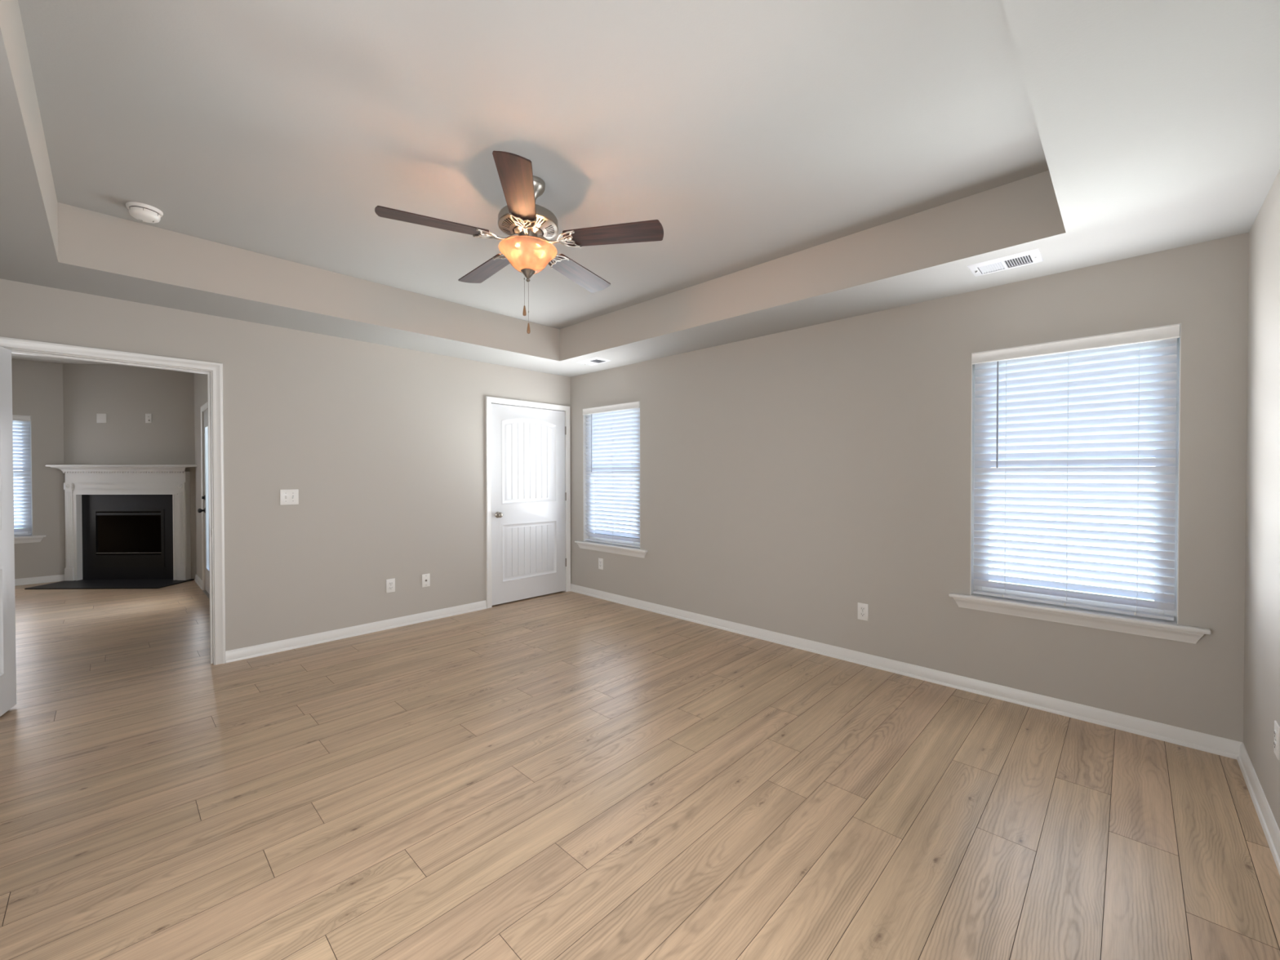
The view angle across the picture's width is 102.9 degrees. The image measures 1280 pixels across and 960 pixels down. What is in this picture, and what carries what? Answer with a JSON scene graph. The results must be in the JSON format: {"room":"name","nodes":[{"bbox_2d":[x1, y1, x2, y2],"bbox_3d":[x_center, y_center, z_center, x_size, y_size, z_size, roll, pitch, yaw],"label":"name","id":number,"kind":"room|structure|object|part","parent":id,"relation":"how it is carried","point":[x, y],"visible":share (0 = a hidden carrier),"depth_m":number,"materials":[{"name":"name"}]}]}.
{"room":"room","nodes":[
{"label":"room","id":0,"kind":"room"},
{"bbox_2d":[11,358,65,578],"bbox_3d":[-8.279,-0.121,5.425,0.150,2.797,5.450,1,1,44],"label":"wall","id":1,"kind":"structure","parent":0,"point":[37,386],"depth_m":6.28,"materials":[{"name":"grey paint"}]},
{"bbox_2d":[13,414,45,543],"bbox_3d":[-7.750,-0.006,5.934,0.180,1.546,1.087,1,1,44],"label":"window","id":2,"kind":"structure","parent":1,"relation":"in","point":[28,538],"depth_m":6.22,"materials":[{"name":"white plastic"}]},
{"bbox_2d":[12,414,31,535],"bbox_3d":[-7.734,-0.051,5.918,0.073,1.448,0.865,1,1,44],"label":"window blind","id":3,"kind":"object","parent":2,"relation":"attached to","point":[21,479],"visible":0.45,"depth_m":6.18,"materials":[{"name":"white paint"}]},
{"bbox_3d":[-7.741,0.665,5.933,0.048,0.016,0.851,1,1,44],"label":"rail","id":4,"kind":"part","parent":3,"relation":"part of","materials":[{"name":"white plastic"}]},
{"bbox_3d":[-7.781,0.280,5.967,0.024,0.716,0.785,1,1,44],"label":"sash","id":5,"kind":"part","parent":2,"relation":"part of","materials":[{"name":"white plastic"}]},
{"bbox_3d":[-7.791,-0.048,5.973,0.063,1.462,0.875,1,1,44],"label":"frame","id":6,"kind":"part","parent":2,"relation":"part of","materials":[{"name":"white plastic"}]},
{"bbox_3d":[-7.749,0.694,5.941,0.180,0.022,1.087,1,1,44],"label":"sill","id":7,"kind":"part","parent":2,"relation":"part of","materials":[{"name":"white paint"}]},
{"bbox_2d":[14,574,64,586],"bbox_3d":[-8.666,1.243,4.914,0.020,0.080,4.155,1,1,44],"label":"baseboard","id":8,"kind":"structure","parent":1,"relation":"attached to","point":[39,580],"depth_m":6.26,"materials":[{"name":"white paint"}]},
{"bbox_2d":[11,353,108,364],"bbox_3d":[-5.519,-1.502,4.728,5.075,0.127,8.600,1,1,44],"label":"ceiling","id":9,"kind":"structure","parent":0,"point":[14,356],"depth_m":6.15,"materials":[{"name":"grey paint"}]},
{"bbox_2d":[62,364,195,578],"bbox_3d":[-6.423,-0.095,6.418,1.619,2.720,0.001,0,1,-1],"label":"wall","id":10,"kind":"structure","parent":0,"point":[125,393],"depth_m":6.41,"materials":[{"name":"grey paint"}]},
{"bbox_2d":[96,413,106,422],"bbox_3d":[-6.761,-0.776,6.402,0.118,0.117,0.007,0,1,-1],"label":"blank plate","id":11,"kind":"object","parent":10,"relation":"attached to","point":[100,418],"visible":1,"depth_m":6.40,"materials":[{"name":"white plastic"}]},
{"bbox_2d":[145,413,151,422],"bbox_3d":[-6.181,-0.776,6.408,0.075,0.117,0.014,0,1,-1],"label":"plate","id":12,"kind":"object","parent":10,"relation":"attached to","point":[148,416],"visible":1,"depth_m":6.41,"materials":[{"name":"white plastic"}]},
{"bbox_2d":[194,373,207,580],"bbox_3d":[-4.613,-0.127,5.572,4.925,2.797,0.150,1,1,44],"label":"wall","id":13,"kind":"structure","parent":0,"point":[200,380],"depth_m":6.17,"materials":[{"name":"grey paint"}]},
{"bbox_2d":[194,573,202,590],"bbox_3d":[-5.324,1.226,6.155,0.820,0.080,0.020,1,1,44],"label":"baseboard","id":14,"kind":"structure","parent":13,"relation":"attached to","point":[197,580],"depth_m":6.16,"materials":[{"name":"white paint"}]},
{"bbox_2d":[197,402,209,599],"bbox_3d":[-4.615,0.218,5.534,1.056,2.108,0.214,1,1,44],"label":"door","id":15,"kind":"structure","parent":13,"relation":"in","point":[204,510],"depth_m":5.78,"materials":[{"name":"white paint"}]},
{"bbox_3d":[-4.950,0.345,5.757,0.061,0.061,0.068,1,1,44],"label":"knob","id":16,"kind":"part","parent":15,"relation":"part of","materials":[{"name":"black metal"}]},
{"bbox_3d":[-4.652,0.219,5.496,1.056,2.108,0.018,1,1,44],"label":"casing","id":17,"kind":"part","parent":15,"relation":"part of","materials":[{"name":"white paint"}]},
{"bbox_3d":[-4.630,0.245,5.519,0.930,2.030,0.052,1,1,44],"label":"panel","id":18,"kind":"part","parent":15,"relation":"part of","materials":[{"name":"white paint"}]},
{"bbox_2d":[0,278,570,651],"bbox_3d":[-3.630,-0.100,2.958,0.120,2.797,8.350,1,1,44],"label":"wall","id":19,"kind":"structure","parent":0,"point":[383,447],"depth_m":4.06,"materials":[{"name":"grey paint"}]},
{"bbox_2d":[0,336,225,716],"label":"door frame","id":20,"kind":"structure","parent":19,"relation":"in","point":[215,410],"depth_m":3.07,"materials":[{"name":"white paint"}]},
{"bbox_3d":[-3.350,0.279,2.519,0.042,2.024,0.915,0,1,-32],"label":"panel","id":21,"kind":"part","parent":20,"relation":"part of","materials":[{"name":"white paint"}]},
{"bbox_2d":[280,488,298,505],"bbox_3d":[-2.658,0.130,3.868,0.020,0.117,0.118,1,1,44],"label":"switch plate","id":22,"kind":"object","parent":19,"relation":"attached to","point":[291,496],"visible":1,"depth_m":3.87,"materials":[{"name":"white plastic"}]},
{"bbox_2d":[225,600,486,662],"bbox_3d":[-2.225,1.243,4.328,0.020,0.080,2.021,1,1,44],"label":"baseboard","id":23,"kind":"structure","parent":19,"relation":"attached to","point":[235,655],"depth_m":4.14,"materials":[{"name":"white paint"}]},
{"bbox_2d":[386,577,395,592],"bbox_3d":[-2.154,0.913,4.406,0.009,0.117,0.072,1,1,44],"label":"wall outlet","id":24,"kind":"object","parent":19,"relation":"attached to","point":[390,583],"visible":1,"depth_m":4.40,"materials":[{"name":"white plastic"}]},
{"bbox_2d":[422,573,430,587],"bbox_3d":[-1.939,0.911,4.624,0.016,0.117,0.072,1,1,44],"label":"cable plate","id":25,"kind":"object","parent":19,"relation":"attached to","point":[425,577],"visible":1,"depth_m":4.62,"materials":[{"name":"white plastic"}]},
{"bbox_2d":[485,395,570,608],"bbox_3d":[-1.187,0.219,5.451,0.182,2.102,1.045,1,1,44],"label":"door","id":26,"kind":"structure","parent":19,"relation":"in","point":[528,444],"depth_m":5.40,"materials":[{"name":"white paint"}]},
{"bbox_3d":[-1.414,0.351,5.132,0.064,0.064,0.064,1,1,44],"label":"knob","id":27,"kind":"part","parent":26,"relation":"part of","materials":[{"name":"silver metal"}]},
{"bbox_2d":[0,579,1279,959],"bbox_3d":[-3.657,1.300,2.897,10.234,0.001,8.400,1,1,44],"label":"floor","id":28,"kind":"structure","parent":0,"point":[562,775],"depth_m":2.06,"materials":[{"name":"beige laminate"}]},
{"bbox_2d":[24,464,197,589],"bbox_3d":[-6.344,0.538,6.386,1.825,1.452,0.920,0,1,-1],"label":"fireplace","id":29,"kind":"object","parent":28,"relation":"on","point":[127,526],"visible":1,"depth_m":6.40,"materials":[{"name":"white paint"}]},
{"bbox_2d":[44,464,197,471],"bbox_3d":[-6.344,-0.148,6.328,1.825,0.079,0.182,0,1,-1],"label":"mantel shelf","id":30,"kind":"object","parent":29,"relation":"attached to","point":[62,467],"depth_m":6.27,"materials":[{"name":"white paint"}]},
{"bbox_3d":[-6.412,0.642,6.353,1.287,1.221,0.014,0,1,-1],"label":"frieze moulding","id":31,"kind":"part","parent":29,"relation":"part of","materials":[{"name":"white paint"}]},
{"bbox_2d":[0,0,1279,377],"bbox_3d":[-0.514,-1.341,2.476,5.258,0.411,4.700,1,1,44],"label":"ceiling","id":32,"kind":"structure","parent":0,"point":[799,163],"depth_m":2.09,"materials":[{"name":"grey paint"}]},
{"bbox_2d":[125,201,163,222],"bbox_3d":[-2.644,-1.419,2.722,0.145,0.056,0.145,0,1,21],"label":"smoke detector","id":33,"kind":"object","parent":32,"relation":"attached to","point":[144,212],"visible":1,"depth_m":2.69,"materials":[{"name":"white plastic"}]},
{"bbox_2d":[374,151,663,333],"bbox_3d":[-0.570,-1.081,2.522,1.244,0.731,1.279,1,1,44],"label":"ceiling fan","id":34,"kind":"object","parent":32,"relation":"hanging from","point":[529,226],"visible":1,"depth_m":2.40,"materials":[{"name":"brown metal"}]},
{"bbox_3d":[-0.929,-1.163,2.305,0.480,0.030,0.140,1,-1,-25],"label":"blade","id":35,"kind":"part","parent":34,"relation":"part of","materials":[{"name":"brown wood"}]},
{"bbox_3d":[-0.836,-1.154,2.796,0.140,0.030,0.480,1,-1,-43],"label":"blade","id":36,"kind":"part","parent":34,"relation":"part of","materials":[{"name":"brown wood"}]},
{"bbox_3d":[-0.491,-1.165,2.065,0.140,0.030,0.480,0,-1,-7],"label":"blade","id":37,"kind":"part","parent":34,"relation":"part of","materials":[{"name":"brown wood"}]},
{"bbox_3d":[-0.564,-0.923,2.489,0.005,0.143,0.005,1,1,44],"label":"pull chain","id":38,"kind":"part","parent":34,"relation":"part of","materials":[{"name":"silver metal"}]},
{"bbox_3d":[-0.564,-0.827,2.490,0.017,0.050,0.017,1,1,44],"label":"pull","id":39,"kind":"part","parent":34,"relation":"part of","materials":[{"name":"brown wood"}]},
{"bbox_3d":[-0.544,-1.221,2.488,0.280,0.028,0.280,1,1,44],"label":"vent plate","id":40,"kind":"part","parent":34,"relation":"part of","materials":[{"name":"silver metal"}]},
{"bbox_3d":[-0.545,-1.071,2.486,0.279,0.118,0.279,1,1,44],"label":"lamp shade","id":41,"kind":"part","parent":34,"relation":"part of","materials":[{"name":"orange glass"}]},
{"bbox_3d":[-0.544,-0.867,2.490,0.005,0.200,0.005,1,1,44],"label":"pull chain","id":42,"kind":"part","parent":34,"relation":"part of","materials":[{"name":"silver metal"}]},
{"bbox_3d":[-0.544,-0.741,2.491,0.017,0.051,0.017,1,1,44],"label":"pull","id":43,"kind":"part","parent":34,"relation":"part of","materials":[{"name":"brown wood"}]},
{"bbox_3d":[-0.340,-1.151,2.859,0.140,0.030,0.480,0,-1,29],"label":"blade","id":44,"kind":"part","parent":34,"relation":"part of","materials":[{"name":"brown wood"}]},
{"bbox_3d":[-0.127,-1.158,2.407,0.480,0.030,0.140,0,-1,11],"label":"blade","id":45,"kind":"part","parent":34,"relation":"part of","materials":[{"name":"brown wood"}]},
{"bbox_2d":[576,357,610,365],"bbox_3d":[-0.453,-1.155,4.996,0.302,0.015,0.202,1,1,44],"label":"ceiling vent","id":46,"kind":"object","parent":32,"relation":"in","point":[593,361],"visible":1,"depth_m":4.97,"materials":[{"name":"white metal"}]},
{"bbox_2d":[967,248,1043,276],"bbox_3d":[1.920,-1.133,2.685,0.302,0.015,0.202,1,1,44],"label":"ceiling vent","id":47,"kind":"object","parent":32,"relation":"in","point":[1032,256],"visible":1,"depth_m":2.67,"materials":[{"name":"white metal"}]},
{"bbox_2d":[570,232,1248,742],"bbox_3d":[1.109,-0.117,4.086,5.138,2.797,0.150,1,1,44],"label":"wall","id":48,"kind":"structure","parent":0,"point":[792,480],"depth_m":3.35,"materials":[{"name":"grey paint"}]},
{"bbox_2d":[598,558,603,569],"bbox_3d":[-0.421,0.898,5.461,0.072,0.117,0.009,1,1,44],"label":"wall outlet","id":49,"kind":"object","parent":48,"relation":"attached to","point":[600,560],"visible":1,"depth_m":5.45,"materials":[{"name":"white plastic"}]},
{"bbox_2d":[574,400,648,558],"bbox_3d":[-0.281,-0.010,5.386,1.089,1.551,0.180,1,1,44],"label":"window","id":50,"kind":"structure","parent":48,"relation":"in","point":[587,544],"depth_m":5.48,"materials":[{"name":"white plastic"}]},
{"bbox_2d":[582,401,639,547],"bbox_3d":[-0.297,-0.055,5.370,0.867,1.453,0.073,1,1,44],"label":"window blind","id":51,"kind":"object","parent":50,"relation":"attached to","point":[612,437],"visible":0.94,"depth_m":5.36,"materials":[{"name":"white paint"}]},
{"bbox_3d":[-0.481,-0.036,5.563,0.001,1.392,0.033,1,1,44],"label":"ladder cord","id":52,"kind":"part","parent":51,"relation":"part of","materials":[{"name":"white fabric"}]},
{"bbox_3d":[-0.289,0.663,5.385,0.853,0.016,0.048,1,1,44],"label":"rail","id":53,"kind":"part","parent":51,"relation":"part of","materials":[{"name":"white plastic"}]},
{"bbox_3d":[-0.281,0.692,5.394,1.089,0.022,0.180,1,1,44],"label":"sill","id":54,"kind":"part","parent":50,"relation":"part of","materials":[{"name":"white paint"}]},
{"bbox_3d":[-0.241,-0.053,5.427,0.877,1.467,0.063,1,1,44],"label":"frame","id":55,"kind":"part","parent":50,"relation":"part of","materials":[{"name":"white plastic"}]},
{"bbox_3d":[-0.250,0.277,5.421,0.787,0.718,0.024,1,1,44],"label":"sash","id":56,"kind":"part","parent":50,"relation":"part of","materials":[{"name":"white plastic"}]},
{"bbox_3d":[-0.250,0.277,5.421,0.715,0.646,0.004,1,1,44],"label":"pane","id":57,"kind":"part","parent":50,"relation":"part of","materials":[{"name":"clear glass"}]},
{"bbox_2d":[857,602,868,621],"bbox_3d":[1.555,0.919,3.557,0.072,0.117,0.009,1,1,44],"label":"wall outlet","id":58,"kind":"object","parent":48,"relation":"attached to","point":[863,608],"visible":1,"depth_m":3.55,"materials":[{"name":"white plastic"}]},
{"bbox_2d":[570,583,1243,759],"bbox_3d":[0.997,1.242,4.091,4.988,0.080,0.020,1,1,44],"label":"baseboard","id":59,"kind":"structure","parent":48,"relation":"attached to","point":[1221,746],"depth_m":3.10,"materials":[{"name":"white paint"}]},
{"bbox_2d":[948,323,1211,644],"bbox_3d":[2.363,0.010,2.837,1.086,1.559,0.180,1,1,44],"label":"window","id":60,"kind":"structure","parent":48,"relation":"in","point":[1122,623],"depth_m":2.73,"materials":[{"name":"white plastic"}]},
{"bbox_3d":[2.394,0.299,2.872,0.784,0.722,0.024,1,1,44],"label":"sash","id":61,"kind":"part","parent":60,"relation":"part of","materials":[{"name":"white glass"}]},
{"bbox_2d":[972,324,1179,620],"bbox_3d":[2.348,-0.035,2.821,0.864,1.461,0.073,1,1,44],"label":"window blind","id":62,"kind":"object","parent":60,"relation":"attached to","point":[1108,395],"visible":1,"depth_m":2.78,"materials":[{"name":"white paint"}]},
{"bbox_3d":[2.163,-0.016,3.014,0.001,1.400,0.033,1,1,44],"label":"ladder cord","id":63,"kind":"part","parent":62,"relation":"part of","materials":[{"name":"white fabric"}]},
{"bbox_3d":[2.365,-0.014,2.820,0.001,1.400,0.033,1,1,44],"label":"ladder cord","id":64,"kind":"part","parent":62,"relation":"part of","materials":[{"name":"white fabric"}]},
{"bbox_3d":[2.356,0.688,2.836,0.850,0.016,0.048,1,1,44],"label":"rail","id":65,"kind":"part","parent":62,"relation":"part of","materials":[{"name":"white plastic"}]},
{"bbox_3d":[2.566,-0.012,2.626,0.001,1.400,0.033,1,1,44],"label":"ladder cord","id":66,"kind":"part","parent":62,"relation":"part of","materials":[{"name":"white fabric"}]},
{"bbox_3d":[2.403,-0.032,2.878,0.874,1.475,0.063,1,1,44],"label":"frame","id":67,"kind":"part","parent":60,"relation":"part of","materials":[{"name":"white plastic"}]},
{"bbox_3d":[2.364,0.717,2.845,1.086,0.022,0.180,1,1,44],"label":"sill","id":68,"kind":"part","parent":60,"relation":"part of","materials":[{"name":"white paint"}]},
{"bbox_2d":[1243,169,1279,830],"bbox_3d":[1.274,-0.081,0.663,0.150,2.797,4.550,1,1,44],"label":"wall","id":69,"kind":"structure","parent":0,"point":[1261,695],"depth_m":2.04,"materials":[{"name":"grey paint"}]},
{"bbox_2d":[1236,742,1279,875],"bbox_3d":[1.266,1.277,0.790,0.020,0.080,4.400,1,1,44],"label":"baseboard","id":70,"kind":"structure","parent":69,"relation":"attached to","point":[1271,830],"depth_m":1.97,"materials":[{"name":"white paint"}]},
{"bbox_2d":[1273,720,1279,760],"bbox_3d":[2.259,0.923,1.809,0.009,0.117,0.072,1,1,44],"label":"wall outlet","id":71,"kind":"object","parent":69,"relation":"attached to","point":[1277,727],"visible":1,"depth_m":1.80,"materials":[{"name":"white plastic"}]},
{"bbox_2d":[1274,740,1276,750],"bbox_3d":[2.257,0.942,1.810,0.004,0.027,0.032,1,1,44],"label":"receptacle","id":72,"kind":"object","parent":71,"relation":"attached to","point":[1275,741],"depth_m":1.80,"materials":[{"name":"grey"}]},
{"bbox_2d":[1274,728,1276,739],"bbox_3d":[2.257,0.903,1.810,0.004,0.027,0.032,1,1,44],"label":"receptacle","id":73,"kind":"object","parent":71,"relation":"attached to","point":[1275,730],"depth_m":1.81,"materials":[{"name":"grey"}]}
]}

